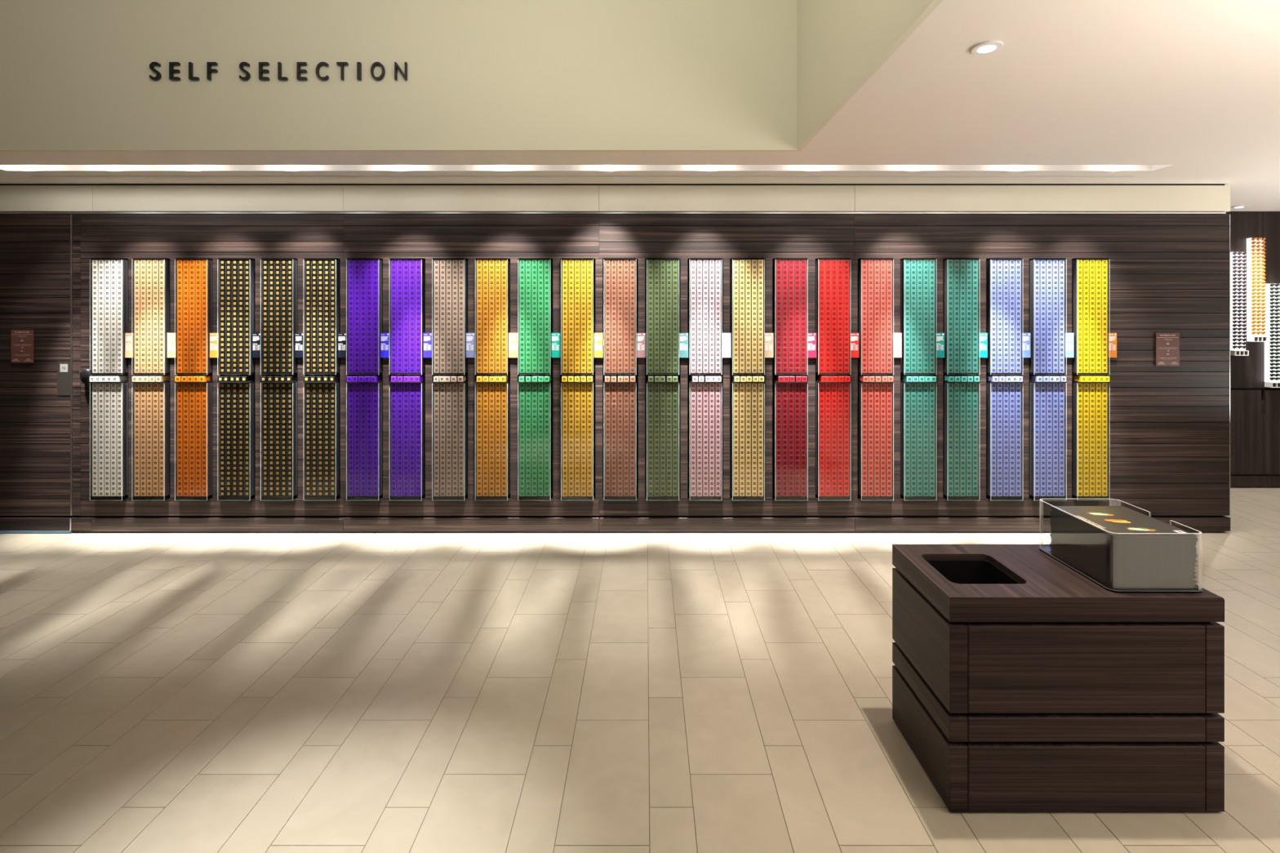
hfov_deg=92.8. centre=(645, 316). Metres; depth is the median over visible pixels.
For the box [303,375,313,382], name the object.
box
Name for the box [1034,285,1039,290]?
box
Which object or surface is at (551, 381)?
tray
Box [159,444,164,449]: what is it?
box
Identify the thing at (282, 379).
box
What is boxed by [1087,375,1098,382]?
box
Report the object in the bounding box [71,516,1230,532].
baseboard
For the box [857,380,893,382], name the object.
tray
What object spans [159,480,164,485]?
box
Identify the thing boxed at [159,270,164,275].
box
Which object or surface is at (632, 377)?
box
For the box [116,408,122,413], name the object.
box
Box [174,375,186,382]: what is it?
box
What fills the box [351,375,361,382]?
box
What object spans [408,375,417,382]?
box
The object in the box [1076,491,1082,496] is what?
box
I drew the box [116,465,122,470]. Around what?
box
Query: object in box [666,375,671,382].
box
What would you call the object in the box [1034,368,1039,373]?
box
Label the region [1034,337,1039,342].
box
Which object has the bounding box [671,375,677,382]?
box
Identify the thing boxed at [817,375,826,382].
box
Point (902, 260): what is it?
dispenser
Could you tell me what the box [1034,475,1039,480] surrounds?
box
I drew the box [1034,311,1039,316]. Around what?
box
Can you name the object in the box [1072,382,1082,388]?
box
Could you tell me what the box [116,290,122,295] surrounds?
box
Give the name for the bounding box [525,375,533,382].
box
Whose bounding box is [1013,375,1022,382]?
box
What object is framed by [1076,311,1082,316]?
box
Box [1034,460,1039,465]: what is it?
box
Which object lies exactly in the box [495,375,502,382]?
box
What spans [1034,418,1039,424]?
box
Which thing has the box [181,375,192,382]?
box
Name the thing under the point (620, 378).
box
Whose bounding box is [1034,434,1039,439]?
box
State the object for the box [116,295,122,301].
box
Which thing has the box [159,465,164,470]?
box
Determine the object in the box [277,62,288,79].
sign letter
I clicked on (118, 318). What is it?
box
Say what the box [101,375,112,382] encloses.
box
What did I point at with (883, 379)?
box
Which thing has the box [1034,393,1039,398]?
box
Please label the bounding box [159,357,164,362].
box
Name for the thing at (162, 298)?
box
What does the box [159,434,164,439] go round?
box
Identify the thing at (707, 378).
box
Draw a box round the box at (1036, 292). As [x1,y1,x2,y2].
[1034,290,1039,295]
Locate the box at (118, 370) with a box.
[116,368,122,373]
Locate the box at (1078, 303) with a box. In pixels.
[1076,301,1082,306]
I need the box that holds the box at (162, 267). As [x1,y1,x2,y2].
[159,264,164,270]
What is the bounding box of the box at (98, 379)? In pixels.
[95,375,106,382]
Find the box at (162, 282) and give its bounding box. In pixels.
[159,280,164,285]
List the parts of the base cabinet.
door, door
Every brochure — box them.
[1049,506,1197,536]
[1049,511,1195,542]
[1049,516,1196,548]
[1049,517,1195,549]
[1049,520,1195,553]
[1049,521,1195,554]
[1049,522,1197,555]
[1049,524,1198,556]
[1049,528,1198,561]
[1049,533,1195,568]
[1049,534,1195,568]
[1049,535,1195,570]
[1049,537,1195,572]
[1049,538,1195,573]
[1049,543,1193,579]
[1049,545,1194,581]
[1049,546,1198,582]
[1049,547,1196,584]
[1049,551,1193,588]
[1050,506,1195,537]
[1050,507,1197,537]
[1050,511,1198,542]
[1050,512,1196,543]
[1050,514,1195,546]
[1050,515,1195,546]
[1050,515,1195,547]
[1050,518,1196,550]
[1050,519,1195,551]
[1050,520,1196,552]
[1050,525,1195,559]
[1050,526,1195,559]
[1050,527,1195,560]
[1050,528,1195,562]
[1050,529,1195,564]
[1050,540,1195,576]
[1050,542,1197,577]
[1050,545,1193,580]
[1050,549,1195,585]
[1050,550,1195,586]
[1051,509,1197,539]
[1051,510,1197,540]
[1051,511,1196,541]
[1051,514,1195,544]
[1051,524,1196,555]
[1051,525,1195,558]
[1051,531,1195,564]
[1051,532,1195,565]
[1051,533,1193,567]
[1051,533,1197,566]
[1051,537,1194,571]
[1051,538,1196,573]
[1051,540,1195,574]
[1051,542,1195,577]
[1051,543,1195,578]
[1051,547,1195,583]
[1051,550,1193,586]
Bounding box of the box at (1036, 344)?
[1034,342,1039,346]
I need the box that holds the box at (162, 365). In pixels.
[159,362,164,368]
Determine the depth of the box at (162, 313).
4.46 m
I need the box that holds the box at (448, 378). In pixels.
[444,375,453,382]
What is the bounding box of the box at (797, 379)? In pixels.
[793,375,801,382]
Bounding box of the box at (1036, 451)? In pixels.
[1034,449,1039,455]
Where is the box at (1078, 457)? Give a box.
[1076,454,1082,460]
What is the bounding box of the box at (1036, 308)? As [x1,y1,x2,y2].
[1034,306,1039,311]
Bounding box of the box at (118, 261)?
[116,259,122,264]
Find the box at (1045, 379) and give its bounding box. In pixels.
[1038,375,1048,382]
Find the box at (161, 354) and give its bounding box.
[159,352,164,357]
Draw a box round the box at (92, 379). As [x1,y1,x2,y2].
[89,375,101,382]
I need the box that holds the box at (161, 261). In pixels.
[159,259,164,265]
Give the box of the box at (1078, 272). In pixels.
[1076,270,1082,275]
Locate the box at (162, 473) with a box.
[159,470,164,475]
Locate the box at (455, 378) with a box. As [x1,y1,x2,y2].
[451,375,459,382]
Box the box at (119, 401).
[116,398,122,404]
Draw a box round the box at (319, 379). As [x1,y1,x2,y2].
[316,375,326,382]
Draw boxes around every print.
[14,331,30,359]
[125,333,133,348]
[167,333,175,348]
[209,333,217,350]
[253,333,260,350]
[295,333,302,348]
[337,333,346,348]
[381,333,388,348]
[423,333,431,348]
[466,333,474,348]
[509,333,516,348]
[551,333,559,348]
[594,333,602,348]
[637,333,644,350]
[680,333,687,348]
[722,333,730,348]
[764,333,773,348]
[808,333,815,350]
[850,333,858,348]
[893,333,901,350]
[936,333,943,348]
[979,333,986,350]
[1022,333,1030,348]
[1065,333,1073,348]
[1108,333,1115,348]
[1159,334,1176,362]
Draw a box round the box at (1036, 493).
[1034,491,1039,496]
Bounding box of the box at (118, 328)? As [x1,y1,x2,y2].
[116,326,122,331]
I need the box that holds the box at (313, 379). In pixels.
[310,375,319,382]
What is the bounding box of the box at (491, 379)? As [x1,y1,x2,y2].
[488,375,497,382]
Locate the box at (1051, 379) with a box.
[1044,375,1054,382]
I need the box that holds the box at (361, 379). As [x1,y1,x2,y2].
[358,375,367,382]
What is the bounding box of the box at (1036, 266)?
[1034,264,1039,270]
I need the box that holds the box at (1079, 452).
[1076,449,1082,455]
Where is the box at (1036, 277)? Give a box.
[1034,275,1039,279]
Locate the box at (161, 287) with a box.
[159,285,164,290]
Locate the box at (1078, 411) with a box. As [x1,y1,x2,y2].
[1076,408,1082,413]
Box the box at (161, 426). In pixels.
[159,424,164,429]
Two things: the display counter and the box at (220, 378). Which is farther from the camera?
the box at (220, 378)
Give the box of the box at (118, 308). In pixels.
[116,306,122,311]
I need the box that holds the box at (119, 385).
[116,382,128,388]
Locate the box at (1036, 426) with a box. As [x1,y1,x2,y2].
[1034,424,1039,429]
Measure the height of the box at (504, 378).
0.038 m
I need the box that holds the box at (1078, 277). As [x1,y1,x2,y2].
[1076,275,1082,279]
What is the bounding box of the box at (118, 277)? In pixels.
[116,275,122,279]
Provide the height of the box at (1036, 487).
0.038 m
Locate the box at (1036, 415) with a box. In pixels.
[1034,413,1039,418]
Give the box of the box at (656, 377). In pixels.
[654,375,659,382]
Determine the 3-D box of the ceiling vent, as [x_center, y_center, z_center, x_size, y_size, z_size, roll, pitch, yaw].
[-0.437,-0.973,4.240,7.674,0.003,0.031,0,0,0]
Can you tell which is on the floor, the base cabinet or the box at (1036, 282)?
the base cabinet
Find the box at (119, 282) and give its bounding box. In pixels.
[116,280,122,285]
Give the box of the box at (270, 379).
[267,375,278,382]
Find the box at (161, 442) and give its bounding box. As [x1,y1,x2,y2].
[159,440,164,444]
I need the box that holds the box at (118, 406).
[116,404,122,408]
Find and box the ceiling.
[0,0,1279,211]
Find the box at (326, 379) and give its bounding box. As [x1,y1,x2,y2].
[323,375,333,382]
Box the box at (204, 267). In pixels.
[201,264,207,270]
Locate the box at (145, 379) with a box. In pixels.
[142,375,155,382]
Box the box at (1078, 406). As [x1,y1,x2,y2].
[1076,403,1082,408]
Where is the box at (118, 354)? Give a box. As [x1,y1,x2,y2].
[116,352,122,357]
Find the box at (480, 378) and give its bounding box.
[476,375,484,382]
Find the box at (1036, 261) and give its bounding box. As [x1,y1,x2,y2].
[1034,259,1039,264]
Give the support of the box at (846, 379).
on the dispenser at (820, 498)
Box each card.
[124,333,133,357]
[167,333,176,357]
[209,333,218,357]
[252,333,261,357]
[294,333,304,357]
[337,333,346,357]
[380,333,389,357]
[422,333,431,357]
[466,333,475,357]
[508,333,517,357]
[551,333,559,357]
[594,333,603,357]
[636,333,645,357]
[679,333,688,357]
[722,333,731,357]
[764,333,773,357]
[807,333,816,357]
[849,333,858,357]
[893,333,902,357]
[935,333,944,357]
[978,333,987,357]
[1021,333,1031,357]
[1064,333,1074,357]
[1107,333,1116,357]
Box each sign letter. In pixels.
[149,62,161,80]
[168,62,180,79]
[188,62,199,79]
[206,62,217,79]
[239,62,250,80]
[258,62,269,79]
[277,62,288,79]
[296,62,307,79]
[315,62,328,80]
[336,62,348,79]
[356,62,361,79]
[370,62,385,80]
[394,62,407,79]
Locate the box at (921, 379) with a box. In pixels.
[915,375,924,382]
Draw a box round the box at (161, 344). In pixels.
[159,342,164,346]
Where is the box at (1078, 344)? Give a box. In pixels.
[1076,342,1082,346]
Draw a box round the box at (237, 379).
[235,375,245,382]
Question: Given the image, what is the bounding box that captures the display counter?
[892,544,1224,811]
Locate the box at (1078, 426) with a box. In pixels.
[1076,424,1082,429]
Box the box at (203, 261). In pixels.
[201,259,207,264]
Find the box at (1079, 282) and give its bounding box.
[1076,280,1082,285]
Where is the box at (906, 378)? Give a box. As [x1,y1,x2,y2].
[902,375,911,382]
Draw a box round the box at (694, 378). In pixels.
[691,375,697,382]
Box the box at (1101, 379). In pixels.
[1093,375,1104,382]
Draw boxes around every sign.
[10,329,33,363]
[1155,333,1179,366]
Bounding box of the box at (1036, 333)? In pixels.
[1034,331,1039,337]
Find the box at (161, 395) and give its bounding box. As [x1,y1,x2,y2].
[159,393,164,398]
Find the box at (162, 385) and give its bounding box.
[159,382,169,388]
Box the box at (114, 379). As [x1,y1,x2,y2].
[111,375,127,382]
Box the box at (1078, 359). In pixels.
[1076,357,1082,362]
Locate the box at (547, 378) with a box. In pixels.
[544,375,551,382]
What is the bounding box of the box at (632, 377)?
[630,375,635,382]
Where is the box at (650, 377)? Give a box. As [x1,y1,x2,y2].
[648,375,653,382]
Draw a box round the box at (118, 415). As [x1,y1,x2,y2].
[116,413,122,418]
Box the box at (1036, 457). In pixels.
[1034,455,1039,460]
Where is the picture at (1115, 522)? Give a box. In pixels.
[1075,512,1186,533]
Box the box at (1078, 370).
[1076,368,1082,373]
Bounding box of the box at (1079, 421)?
[1076,418,1082,424]
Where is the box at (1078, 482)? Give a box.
[1076,480,1082,485]
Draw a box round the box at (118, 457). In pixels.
[116,455,122,460]
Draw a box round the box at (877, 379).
[871,375,880,382]
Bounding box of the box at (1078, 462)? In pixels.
[1076,460,1082,465]
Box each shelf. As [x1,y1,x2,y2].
[91,372,128,380]
[133,372,169,375]
[176,372,212,375]
[218,372,254,375]
[261,372,297,375]
[304,372,339,375]
[347,372,382,380]
[390,372,424,380]
[433,372,467,380]
[475,372,510,380]
[518,371,552,380]
[561,370,595,380]
[604,372,635,380]
[647,373,678,380]
[688,370,721,380]
[730,372,764,380]
[773,372,806,380]
[815,372,849,380]
[857,372,893,380]
[901,372,935,380]
[943,372,978,375]
[986,372,1022,375]
[1029,372,1065,375]
[1072,372,1108,375]
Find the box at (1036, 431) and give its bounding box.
[1034,429,1039,434]
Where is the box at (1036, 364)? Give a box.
[1034,362,1039,368]
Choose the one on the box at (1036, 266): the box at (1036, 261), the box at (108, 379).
the box at (1036, 261)
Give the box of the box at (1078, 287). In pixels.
[1076,285,1082,290]
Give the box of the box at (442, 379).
[439,375,446,382]
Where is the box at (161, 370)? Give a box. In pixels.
[159,368,164,373]
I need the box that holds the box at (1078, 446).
[1076,444,1082,449]
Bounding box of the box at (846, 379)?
[841,375,850,382]
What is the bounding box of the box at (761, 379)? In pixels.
[756,375,764,382]
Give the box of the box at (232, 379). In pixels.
[229,375,239,382]
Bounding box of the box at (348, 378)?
[346,375,355,382]
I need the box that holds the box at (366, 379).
[364,375,373,382]
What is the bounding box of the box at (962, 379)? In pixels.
[956,375,966,382]
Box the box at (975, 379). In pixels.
[969,375,979,382]
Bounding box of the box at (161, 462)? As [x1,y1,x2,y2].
[159,460,164,465]
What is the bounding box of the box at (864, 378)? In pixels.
[858,375,868,382]
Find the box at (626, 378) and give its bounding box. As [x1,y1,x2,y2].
[623,375,629,382]
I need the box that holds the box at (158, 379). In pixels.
[155,375,169,382]
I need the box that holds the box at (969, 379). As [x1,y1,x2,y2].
[963,375,973,382]
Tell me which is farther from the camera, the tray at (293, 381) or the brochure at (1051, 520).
the tray at (293, 381)
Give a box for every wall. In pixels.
[0,0,801,151]
[0,214,1229,517]
[796,0,943,150]
[1222,211,1279,475]
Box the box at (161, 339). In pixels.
[159,337,164,342]
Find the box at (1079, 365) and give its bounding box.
[1076,362,1082,368]
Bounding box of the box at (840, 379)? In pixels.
[835,375,844,382]
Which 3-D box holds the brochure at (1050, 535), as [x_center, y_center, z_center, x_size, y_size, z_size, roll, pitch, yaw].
[1.669,0.830,2.155,0.272,0.003,0.312,0,0,0]
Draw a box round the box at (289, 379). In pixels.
[286,375,297,382]
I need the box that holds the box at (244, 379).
[241,375,254,382]
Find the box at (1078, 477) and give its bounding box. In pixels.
[1076,475,1082,480]
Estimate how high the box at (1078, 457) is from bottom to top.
0.038 m
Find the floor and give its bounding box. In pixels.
[0,487,1279,852]
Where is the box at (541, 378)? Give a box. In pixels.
[537,375,545,382]
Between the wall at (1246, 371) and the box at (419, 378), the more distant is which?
the wall at (1246, 371)
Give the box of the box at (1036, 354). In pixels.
[1034,352,1039,357]
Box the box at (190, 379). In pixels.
[187,375,198,382]
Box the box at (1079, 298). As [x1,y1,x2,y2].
[1076,295,1082,301]
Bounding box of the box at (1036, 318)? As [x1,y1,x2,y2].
[1034,316,1039,321]
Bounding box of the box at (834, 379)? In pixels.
[830,375,837,382]
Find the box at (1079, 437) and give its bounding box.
[1076,434,1082,439]
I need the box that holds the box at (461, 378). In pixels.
[457,375,466,382]
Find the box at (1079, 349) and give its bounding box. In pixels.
[1076,346,1082,352]
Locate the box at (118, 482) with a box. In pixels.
[116,480,122,485]
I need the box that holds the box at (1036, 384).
[1030,382,1039,388]
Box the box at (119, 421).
[116,418,122,424]
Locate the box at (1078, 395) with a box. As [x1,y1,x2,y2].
[1076,393,1082,398]
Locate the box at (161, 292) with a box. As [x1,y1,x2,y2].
[159,290,164,295]
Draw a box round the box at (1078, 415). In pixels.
[1076,413,1082,418]
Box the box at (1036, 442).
[1034,440,1039,444]
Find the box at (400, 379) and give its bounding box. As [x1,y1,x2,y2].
[397,375,406,382]
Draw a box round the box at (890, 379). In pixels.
[884,375,893,382]
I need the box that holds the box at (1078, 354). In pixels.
[1076,352,1082,357]
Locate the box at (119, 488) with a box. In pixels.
[116,485,122,491]
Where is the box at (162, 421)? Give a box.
[159,418,164,424]
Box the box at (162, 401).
[159,398,164,404]
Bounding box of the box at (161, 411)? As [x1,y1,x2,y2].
[159,408,164,413]
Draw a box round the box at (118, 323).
[116,321,122,326]
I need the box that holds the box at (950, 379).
[943,375,954,382]
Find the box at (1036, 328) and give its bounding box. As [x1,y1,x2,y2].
[1034,326,1039,331]
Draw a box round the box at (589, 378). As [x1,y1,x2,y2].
[586,375,593,382]
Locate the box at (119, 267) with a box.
[116,264,122,270]
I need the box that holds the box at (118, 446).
[116,444,122,449]
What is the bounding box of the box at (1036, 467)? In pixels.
[1034,465,1039,470]
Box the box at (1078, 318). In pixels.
[1076,316,1082,321]
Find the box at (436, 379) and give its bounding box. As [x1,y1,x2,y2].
[433,375,441,382]
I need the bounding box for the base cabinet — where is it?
[1230,387,1279,487]
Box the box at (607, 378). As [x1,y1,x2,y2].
[604,375,610,382]
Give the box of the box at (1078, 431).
[1076,429,1082,434]
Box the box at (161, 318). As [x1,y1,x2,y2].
[159,316,164,321]
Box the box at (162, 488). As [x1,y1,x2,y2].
[159,485,164,491]
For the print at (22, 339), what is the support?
attached to the sign at (21, 340)
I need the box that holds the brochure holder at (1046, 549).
[1038,498,1203,593]
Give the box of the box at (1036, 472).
[1034,470,1039,475]
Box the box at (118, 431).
[116,429,122,434]
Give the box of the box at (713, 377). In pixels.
[710,375,715,382]
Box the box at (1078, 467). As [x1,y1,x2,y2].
[1076,465,1082,470]
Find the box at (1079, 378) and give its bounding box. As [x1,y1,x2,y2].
[1072,375,1086,382]
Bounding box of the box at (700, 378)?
[697,375,703,382]
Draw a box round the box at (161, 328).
[159,326,164,331]
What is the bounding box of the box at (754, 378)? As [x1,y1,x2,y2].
[751,375,758,382]
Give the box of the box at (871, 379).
[866,375,874,382]
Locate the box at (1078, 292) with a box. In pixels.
[1076,290,1082,295]
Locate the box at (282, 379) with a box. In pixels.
[280,375,290,382]
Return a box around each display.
[1230,252,1248,355]
[1246,238,1266,342]
[1264,284,1279,387]
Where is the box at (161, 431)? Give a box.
[159,429,164,434]
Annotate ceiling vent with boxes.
[29,175,1136,177]
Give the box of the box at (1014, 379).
[1007,375,1017,382]
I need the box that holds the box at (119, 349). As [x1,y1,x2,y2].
[116,346,122,352]
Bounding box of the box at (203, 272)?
[201,270,207,275]
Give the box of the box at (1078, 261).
[1076,259,1082,265]
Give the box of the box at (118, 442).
[116,440,122,444]
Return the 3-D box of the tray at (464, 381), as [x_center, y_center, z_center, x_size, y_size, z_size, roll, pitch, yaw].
[-1.441,0.481,4.546,0.232,0.016,0.207,0,0,0]
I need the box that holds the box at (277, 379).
[274,375,284,382]
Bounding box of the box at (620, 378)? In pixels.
[617,375,623,382]
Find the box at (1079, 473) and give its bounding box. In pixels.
[1076,470,1082,475]
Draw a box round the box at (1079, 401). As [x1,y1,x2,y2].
[1076,398,1082,404]
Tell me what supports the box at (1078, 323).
on the box at (1078, 328)
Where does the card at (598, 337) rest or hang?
attached to the wall at (1168, 451)
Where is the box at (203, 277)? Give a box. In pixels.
[201,275,207,279]
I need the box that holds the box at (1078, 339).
[1076,337,1082,342]
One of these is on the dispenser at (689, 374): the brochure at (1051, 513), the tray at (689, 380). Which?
the tray at (689, 380)
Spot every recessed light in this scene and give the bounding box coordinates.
[970,40,1003,54]
[1231,204,1247,208]
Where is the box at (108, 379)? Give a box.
[106,375,118,382]
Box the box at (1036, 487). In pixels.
[1034,485,1039,491]
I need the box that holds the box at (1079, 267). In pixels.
[1076,264,1082,270]
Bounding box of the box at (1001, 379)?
[994,375,1004,382]
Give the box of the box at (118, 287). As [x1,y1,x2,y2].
[116,285,122,290]
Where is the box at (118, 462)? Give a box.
[116,460,122,465]
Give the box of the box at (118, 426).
[116,424,122,429]
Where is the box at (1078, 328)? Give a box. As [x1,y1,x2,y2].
[1076,326,1082,331]
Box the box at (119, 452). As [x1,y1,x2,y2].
[116,449,122,455]
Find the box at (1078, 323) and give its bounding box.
[1076,321,1082,326]
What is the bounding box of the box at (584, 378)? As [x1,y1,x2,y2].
[581,375,586,382]
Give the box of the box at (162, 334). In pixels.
[159,331,164,337]
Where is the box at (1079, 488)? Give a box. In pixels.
[1076,485,1082,491]
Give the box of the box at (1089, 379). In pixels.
[1081,375,1092,382]
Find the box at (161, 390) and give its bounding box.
[159,388,164,393]
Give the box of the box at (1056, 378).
[1049,375,1059,382]
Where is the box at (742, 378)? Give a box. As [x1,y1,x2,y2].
[738,375,746,382]
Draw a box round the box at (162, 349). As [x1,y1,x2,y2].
[159,346,164,352]
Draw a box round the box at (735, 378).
[733,375,739,382]
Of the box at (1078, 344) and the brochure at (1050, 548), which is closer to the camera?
the brochure at (1050, 548)
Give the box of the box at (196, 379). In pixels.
[193,375,204,382]
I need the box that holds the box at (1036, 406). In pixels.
[1034,404,1039,408]
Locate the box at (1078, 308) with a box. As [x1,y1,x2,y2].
[1076,306,1082,311]
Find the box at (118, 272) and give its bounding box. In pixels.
[116,270,122,275]
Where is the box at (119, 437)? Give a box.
[116,434,122,439]
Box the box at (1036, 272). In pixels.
[1034,270,1039,275]
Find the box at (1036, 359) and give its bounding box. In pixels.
[1034,357,1039,362]
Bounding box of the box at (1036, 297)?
[1034,295,1039,301]
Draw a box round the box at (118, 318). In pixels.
[116,316,122,321]
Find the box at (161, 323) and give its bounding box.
[159,321,164,326]
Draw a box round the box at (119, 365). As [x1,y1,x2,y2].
[116,362,122,368]
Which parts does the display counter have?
corner panel, corner panel, corner panel, lid, panel, panel, panel, corner panel, corner panel, corner panel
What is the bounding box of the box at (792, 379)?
[787,375,795,382]
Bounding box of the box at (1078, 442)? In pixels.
[1076,440,1082,444]
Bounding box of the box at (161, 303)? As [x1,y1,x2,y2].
[159,301,164,306]
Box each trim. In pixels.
[0,183,1224,185]
[0,185,1230,212]
[0,211,1226,214]
[1222,214,1231,531]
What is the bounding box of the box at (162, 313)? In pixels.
[159,311,164,316]
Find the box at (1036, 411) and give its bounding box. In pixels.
[1034,408,1039,413]
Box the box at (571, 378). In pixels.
[568,375,574,382]
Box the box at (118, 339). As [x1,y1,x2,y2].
[116,337,122,342]
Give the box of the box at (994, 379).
[986,375,998,382]
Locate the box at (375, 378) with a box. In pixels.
[370,375,381,382]
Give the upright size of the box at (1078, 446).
0.038 m
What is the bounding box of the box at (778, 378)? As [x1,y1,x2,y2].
[775,375,783,382]
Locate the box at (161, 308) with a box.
[159,306,164,311]
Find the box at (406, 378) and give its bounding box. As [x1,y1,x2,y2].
[404,375,411,382]
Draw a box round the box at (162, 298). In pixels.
[159,295,164,301]
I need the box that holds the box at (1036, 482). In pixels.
[1034,480,1039,485]
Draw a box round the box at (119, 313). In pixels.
[116,311,122,316]
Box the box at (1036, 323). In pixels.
[1034,321,1039,326]
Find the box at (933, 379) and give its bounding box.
[927,375,936,382]
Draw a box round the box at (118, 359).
[116,357,122,362]
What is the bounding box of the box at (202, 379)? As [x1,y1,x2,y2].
[199,375,212,382]
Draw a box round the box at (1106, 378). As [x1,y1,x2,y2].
[1098,375,1109,382]
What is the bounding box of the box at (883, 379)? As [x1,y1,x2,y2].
[878,375,887,382]
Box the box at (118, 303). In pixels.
[116,301,122,306]
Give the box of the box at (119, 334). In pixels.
[116,331,122,337]
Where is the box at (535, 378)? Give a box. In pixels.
[532,375,539,382]
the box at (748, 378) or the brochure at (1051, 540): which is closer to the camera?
the brochure at (1051, 540)
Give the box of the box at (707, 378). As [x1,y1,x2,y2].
[704,375,711,382]
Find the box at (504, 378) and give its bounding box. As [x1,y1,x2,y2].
[500,375,508,382]
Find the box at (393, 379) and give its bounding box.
[391,375,399,382]
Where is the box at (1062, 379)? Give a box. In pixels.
[1055,375,1066,382]
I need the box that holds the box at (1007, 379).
[1000,375,1011,382]
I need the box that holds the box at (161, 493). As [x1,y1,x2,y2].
[159,491,164,496]
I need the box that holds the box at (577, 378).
[574,375,581,382]
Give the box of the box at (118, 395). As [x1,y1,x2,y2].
[116,393,122,398]
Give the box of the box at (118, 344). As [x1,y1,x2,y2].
[116,342,122,346]
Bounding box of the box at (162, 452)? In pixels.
[159,449,164,455]
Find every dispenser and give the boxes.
[88,257,128,500]
[131,257,170,500]
[173,257,212,500]
[217,257,254,500]
[260,257,297,500]
[302,257,340,500]
[346,257,382,500]
[389,257,425,500]
[431,257,467,500]
[475,257,510,500]
[517,257,552,500]
[560,257,595,500]
[602,257,638,500]
[644,257,680,500]
[687,257,723,500]
[729,257,765,500]
[772,257,808,500]
[815,257,850,500]
[857,257,893,500]
[900,257,937,500]
[942,257,980,500]
[986,257,1023,500]
[1029,257,1066,500]
[1071,257,1110,500]
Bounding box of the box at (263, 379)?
[260,375,271,382]
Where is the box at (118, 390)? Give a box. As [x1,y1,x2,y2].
[116,388,122,393]
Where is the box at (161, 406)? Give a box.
[159,403,164,408]
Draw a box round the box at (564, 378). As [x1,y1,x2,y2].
[561,375,568,382]
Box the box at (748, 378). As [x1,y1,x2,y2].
[745,375,751,382]
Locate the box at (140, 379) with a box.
[137,375,148,382]
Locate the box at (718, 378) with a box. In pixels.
[715,375,721,382]
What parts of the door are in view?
push plate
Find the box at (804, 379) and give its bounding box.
[799,375,807,382]
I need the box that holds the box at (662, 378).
[659,375,665,382]
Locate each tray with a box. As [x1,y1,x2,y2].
[88,380,128,382]
[131,380,169,382]
[173,380,212,382]
[217,380,254,382]
[260,380,297,382]
[302,380,339,382]
[346,380,382,382]
[389,380,424,382]
[431,380,467,382]
[475,380,510,382]
[518,378,552,382]
[560,378,595,382]
[604,380,635,382]
[647,380,679,382]
[688,378,721,382]
[730,378,764,382]
[773,380,807,382]
[815,380,850,382]
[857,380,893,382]
[901,380,937,382]
[943,380,980,382]
[986,380,1023,382]
[1029,380,1066,382]
[1072,380,1110,382]
[1230,350,1248,355]
[1246,336,1266,342]
[1264,382,1279,387]
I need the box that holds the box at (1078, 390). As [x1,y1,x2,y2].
[1076,388,1082,393]
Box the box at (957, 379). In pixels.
[951,375,959,382]
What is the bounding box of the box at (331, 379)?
[328,375,339,382]
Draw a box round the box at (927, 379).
[921,375,930,382]
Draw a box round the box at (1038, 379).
[1029,375,1042,382]
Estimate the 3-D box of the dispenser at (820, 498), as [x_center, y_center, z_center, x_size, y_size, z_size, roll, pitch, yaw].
[1.380,0.462,4.549,0.260,1.772,0.212,0,0,0]
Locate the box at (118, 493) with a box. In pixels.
[116,491,122,496]
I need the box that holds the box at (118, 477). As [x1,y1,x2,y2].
[116,475,122,480]
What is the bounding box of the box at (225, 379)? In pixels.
[222,375,234,382]
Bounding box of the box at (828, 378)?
[824,375,831,382]
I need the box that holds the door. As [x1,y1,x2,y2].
[0,213,75,533]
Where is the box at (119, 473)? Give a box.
[116,470,122,475]
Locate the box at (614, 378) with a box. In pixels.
[611,375,617,382]
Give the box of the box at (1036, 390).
[1034,388,1039,393]
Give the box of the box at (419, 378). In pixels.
[414,375,423,382]
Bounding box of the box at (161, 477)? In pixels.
[159,475,164,480]
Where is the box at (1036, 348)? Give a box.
[1034,346,1039,352]
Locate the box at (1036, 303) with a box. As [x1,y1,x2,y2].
[1034,301,1039,306]
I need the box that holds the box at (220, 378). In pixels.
[217,375,227,382]
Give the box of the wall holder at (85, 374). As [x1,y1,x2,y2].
[80,368,96,386]
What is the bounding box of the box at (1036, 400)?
[1034,398,1039,404]
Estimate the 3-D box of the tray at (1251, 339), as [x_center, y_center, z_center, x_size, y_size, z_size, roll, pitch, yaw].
[5.652,0.212,5.635,0.121,0.048,0.070,0,0,0]
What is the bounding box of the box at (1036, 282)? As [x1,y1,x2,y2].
[1034,280,1039,285]
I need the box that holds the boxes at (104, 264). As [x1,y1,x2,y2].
[92,259,1106,496]
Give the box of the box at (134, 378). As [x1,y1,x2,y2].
[132,375,142,382]
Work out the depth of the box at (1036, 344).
4.46 m
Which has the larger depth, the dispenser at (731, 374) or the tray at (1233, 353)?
the tray at (1233, 353)
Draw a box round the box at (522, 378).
[519,375,526,382]
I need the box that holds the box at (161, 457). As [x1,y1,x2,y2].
[159,454,164,460]
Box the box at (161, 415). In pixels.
[159,413,164,418]
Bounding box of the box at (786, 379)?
[782,375,789,382]
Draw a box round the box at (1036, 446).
[1034,444,1039,449]
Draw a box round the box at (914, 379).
[909,375,918,382]
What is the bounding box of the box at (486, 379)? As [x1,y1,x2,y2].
[483,375,491,382]
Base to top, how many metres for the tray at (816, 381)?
0.016 m
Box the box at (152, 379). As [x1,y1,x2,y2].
[149,375,160,382]
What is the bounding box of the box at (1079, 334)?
[1076,331,1082,337]
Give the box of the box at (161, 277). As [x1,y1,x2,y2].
[159,275,164,279]

